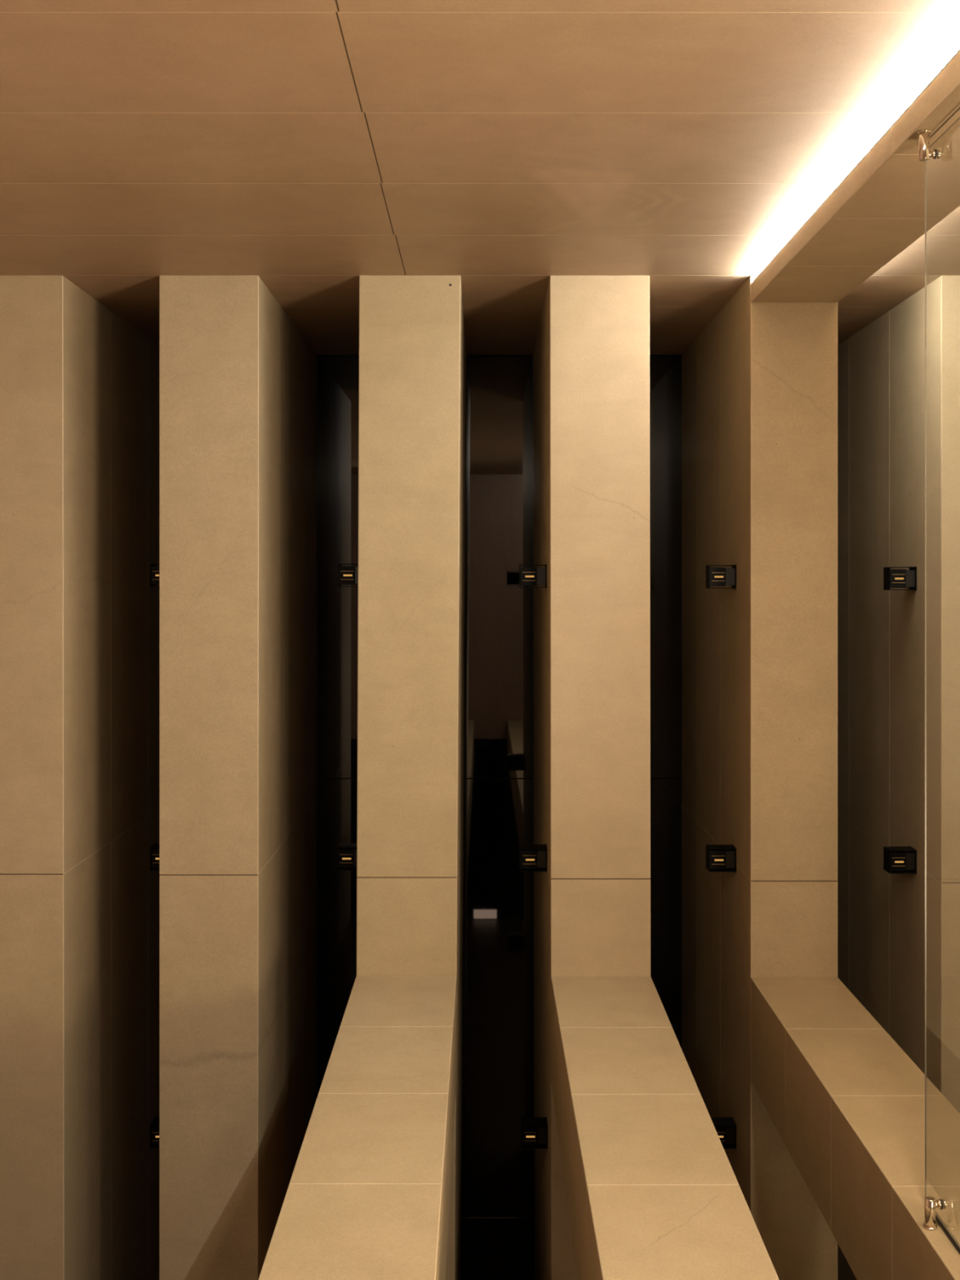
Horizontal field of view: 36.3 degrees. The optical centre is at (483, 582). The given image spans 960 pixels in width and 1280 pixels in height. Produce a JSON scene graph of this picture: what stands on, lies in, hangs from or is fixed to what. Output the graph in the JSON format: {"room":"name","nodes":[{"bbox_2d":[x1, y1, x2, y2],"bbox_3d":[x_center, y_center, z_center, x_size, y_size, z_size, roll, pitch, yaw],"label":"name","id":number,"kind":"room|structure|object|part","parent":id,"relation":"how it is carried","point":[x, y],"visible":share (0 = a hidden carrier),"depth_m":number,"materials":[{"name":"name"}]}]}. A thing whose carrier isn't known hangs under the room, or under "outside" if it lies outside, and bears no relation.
{"room":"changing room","nodes":[
{"label":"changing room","id":0,"kind":"room"},
{"bbox_2d":[0,275,159,1279],"bbox_3d":[-2.104,1.463,7.705,0.451,5.674,2.289,0,0,0],"label":"stone pier","id":1,"kind":"object","parent":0,"point":[79,384],"visible":0.87,"depth_m":6.80,"materials":[{"name":"stone"}]},
{"bbox_2d":[159,275,316,1279],"bbox_3d":[-1.230,1.463,7.705,0.445,5.674,2.289,0,0,0],"label":"stone pier","id":2,"kind":"object","parent":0,"point":[237,377],"visible":0.94,"depth_m":6.56,"materials":[{"name":"stone"}]},
{"bbox_2d":[149,1117,159,1148],"bbox_3d":[-1.517,2.628,6.988,0.128,0.114,0.112,0,0,0],"label":"wall lamp","id":3,"kind":"object","parent":2,"relation":"attached to","point":[154,1126],"visible":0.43,"depth_m":6.94,"materials":[{"name":"brown metal"}]},
{"bbox_2d":[149,843,159,870],"bbox_3d":[-1.517,1.311,6.988,0.128,0.114,0.112,0,0,0],"label":"wall lamp","id":4,"kind":"object","parent":2,"relation":"attached to","point":[154,849],"visible":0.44,"depth_m":6.94,"materials":[{"name":"brown metal"}]},
{"bbox_2d":[149,564,159,586],"bbox_3d":[-1.517,-0.032,6.988,0.128,0.114,0.112,0,0,0],"label":"wall lamp","id":5,"kind":"object","parent":2,"relation":"attached to","point":[153,569],"visible":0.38,"depth_m":6.94,"materials":[{"name":"brown metal"}]},
{"bbox_2d":[356,275,466,1279],"bbox_3d":[-0.341,1.463,7.704,0.478,5.674,2.290,0,0,0],"label":"stone pier","id":6,"kind":"object","parent":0,"point":[413,355],"visible":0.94,"depth_m":6.56,"materials":[{"name":"stone"}]},
{"bbox_2d":[336,843,356,870],"bbox_3d":[-0.632,1.311,6.988,0.128,0.114,0.112,0,0,0],"label":"wall lamp","id":7,"kind":"object","parent":6,"relation":"attached to","point":[346,853],"visible":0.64,"depth_m":6.94,"materials":[{"name":"brown metal"}]},
{"bbox_2d":[337,564,358,586],"bbox_3d":[-0.626,-0.032,6.988,0.128,0.114,0.112,0,0,0],"label":"wall lamp","id":8,"kind":"object","parent":6,"relation":"attached to","point":[347,575],"visible":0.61,"depth_m":6.94,"materials":[{"name":"brown metal"}]},
{"bbox_2d":[257,975,456,1279],"bbox_3d":[-0.346,1.999,2.780,0.448,0.475,7.560,0,0,0],"label":"beam","id":9,"kind":"structure","parent":6,"relation":"attached to","point":[367,1196],"depth_m":4.60,"materials":[{"name":"stone"}]},
{"bbox_2d":[0,0,959,354],"bbox_3d":[0.125,-1.424,3.925,6.390,0.100,9.849,0,0,0],"label":"ceiling","id":10,"kind":"structure","parent":0,"point":[308,148],"depth_m":4.59,"materials":[{"name":"paint"}]},
{"bbox_2d":[751,40,959,302],"bbox_3d":[1.392,-1.313,2.780,0.392,0.122,7.560,0,0,0],"label":"ceiling beam","id":11,"kind":"structure","parent":10,"relation":"attached to","point":[874,211],"depth_m":4.92,"materials":[{"name":"stone"}]},
{"bbox_2d":[315,355,681,1279],"bbox_3d":[0.125,1.463,8.889,6.350,5.674,0.080,0,0,0],"label":"window","id":12,"kind":"structure","parent":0,"point":[497,1175],"depth_m":8.85,"materials":[{"name":"black glass"}]},
{"bbox_2d":[533,275,650,1279],"bbox_3d":[0.525,1.463,7.705,0.455,5.674,2.289,0,0,0],"label":"stone pier","id":13,"kind":"object","parent":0,"point":[592,684],"visible":0.82,"depth_m":6.56,"materials":[{"name":"stone"}]},
{"bbox_2d":[519,564,546,588],"bbox_3d":[0.236,-0.027,6.988,0.128,0.114,0.112,0,0,0],"label":"wall lamp","id":14,"kind":"object","parent":13,"relation":"attached to","point":[528,576],"visible":1,"depth_m":6.94,"materials":[{"name":"brown metal"}]},
{"bbox_3d":[0.298,-0.027,6.988,0.004,0.114,0.112,0,0,0],"label":"mounting plate","id":15,"kind":"part","parent":14,"relation":"part of","materials":[{"name":"black metal"}]},
{"bbox_2d":[520,844,546,871],"bbox_3d":[0.238,1.316,6.988,0.128,0.114,0.112,0,0,0],"label":"wall lamp","id":16,"kind":"object","parent":13,"relation":"attached to","point":[533,857],"visible":1,"depth_m":6.94,"materials":[{"name":"brown metal"}]},
{"bbox_3d":[0.300,1.316,6.988,0.004,0.114,0.112,0,0,0],"label":"mounting plate","id":17,"kind":"part","parent":16,"relation":"part of","materials":[{"name":"black metal"}]},
{"bbox_2d":[520,1116,547,1149],"bbox_3d":[0.240,2.628,6.988,0.128,0.114,0.112,0,0,0],"label":"wall lamp","id":18,"kind":"object","parent":13,"relation":"attached to","point":[533,1131],"visible":1,"depth_m":6.95,"materials":[{"name":"brown metal"}]},
{"bbox_3d":[0.302,2.628,6.988,0.004,0.114,0.112,0,0,0],"label":"mounting plate","id":19,"kind":"part","parent":18,"relation":"part of","materials":[{"name":"black metal"}]},
{"bbox_2d":[551,976,778,1279],"bbox_3d":[0.526,2.001,2.780,0.446,0.472,7.560,0,0,0],"label":"beam","id":20,"kind":"structure","parent":13,"relation":"attached to","point":[653,1190],"depth_m":4.60,"materials":[{"name":"stone"}]},
{"bbox_2d":[681,275,837,1279],"bbox_3d":[1.392,1.463,7.705,0.390,5.674,2.289,0,0,0],"label":"stone pier","id":21,"kind":"object","parent":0,"point":[759,382],"visible":0.77,"depth_m":6.56,"materials":[{"name":"stone"}]},
{"bbox_2d":[706,844,736,872],"bbox_3d":[1.133,1.317,6.988,0.128,0.114,0.112,0,0,0],"label":"wall lamp","id":22,"kind":"object","parent":21,"relation":"attached to","point":[719,858],"visible":1,"depth_m":6.94,"materials":[{"name":"brown metal"}]},
{"bbox_3d":[1.195,1.317,6.988,0.004,0.114,0.112,0,0,0],"label":"mounting plate","id":23,"kind":"part","parent":22,"relation":"part of","materials":[{"name":"black metal"}]},
{"bbox_2d":[706,564,736,588],"bbox_3d":[1.133,-0.025,6.988,0.128,0.114,0.112,0,0,0],"label":"wall lamp","id":24,"kind":"object","parent":21,"relation":"attached to","point":[715,576],"visible":1,"depth_m":6.94,"materials":[{"name":"brown metal"}]},
{"bbox_3d":[1.195,-0.025,6.988,0.004,0.114,0.112,0,0,0],"label":"mounting plate","id":25,"kind":"part","parent":24,"relation":"part of","materials":[{"name":"black metal"}]},
{"bbox_2d":[711,1116,736,1149],"bbox_3d":[1.133,2.628,6.988,0.128,0.114,0.112,0,0,0],"label":"wall lamp","id":26,"kind":"object","parent":21,"relation":"attached to","point":[725,1127],"visible":0.58,"depth_m":6.95,"materials":[{"name":"brown metal"}]},
{"bbox_3d":[1.195,2.628,6.988,0.004,0.114,0.112,0,0,0],"label":"mounting plate","id":27,"kind":"part","parent":26,"relation":"part of","materials":[{"name":"black metal"}]},
{"bbox_2d":[751,977,959,1279],"bbox_3d":[1.392,2.003,2.780,0.390,0.467,7.560,0,0,0],"label":"beam","id":28,"kind":"structure","parent":21,"relation":"attached to","point":[844,1100],"depth_m":5.01,"materials":[{"name":"stone"}]},
{"bbox_2d":[917,106,959,1254],"bbox_3d":[1.236,0.257,2.533,0.061,3.026,3.266,0,0,0],"label":"glass screen","id":29,"kind":"object","parent":28,"relation":"on","point":[931,1217],"visible":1,"depth_m":4.17,"materials":[{"name":"clear glass"}]},
{"bbox_2d":[837,275,959,1279],"bbox_3d":[2.274,1.463,7.705,0.445,5.674,2.289,0,0,0],"label":"stone pier","id":30,"kind":"object","parent":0,"point":[881,366],"visible":0.61,"depth_m":7.27,"materials":[{"name":"stone"}]},
{"bbox_2d":[883,845,916,874],"bbox_3d":[1.987,1.326,6.988,0.128,0.114,0.112,0,0,0],"label":"wall lamp","id":31,"kind":"object","parent":30,"relation":"attached to","point":[896,860],"visible":1,"depth_m":6.95,"materials":[{"name":"brown metal"}]},
{"bbox_3d":[2.049,1.326,6.988,0.004,0.114,0.112,0,0,0],"label":"mounting plate","id":32,"kind":"part","parent":31,"relation":"part of","materials":[{"name":"black metal"}]},
{"bbox_2d":[883,566,916,590],"bbox_3d":[1.987,-0.017,6.988,0.128,0.114,0.112,0,0,0],"label":"wall lamp","id":33,"kind":"object","parent":30,"relation":"attached to","point":[892,578],"visible":1,"depth_m":6.94,"materials":[{"name":"brown metal"}]},
{"bbox_3d":[2.049,-0.017,6.988,0.004,0.114,0.112,0,0,0],"label":"mounting plate","id":34,"kind":"part","parent":33,"relation":"part of","materials":[{"name":"black metal"}]}
]}

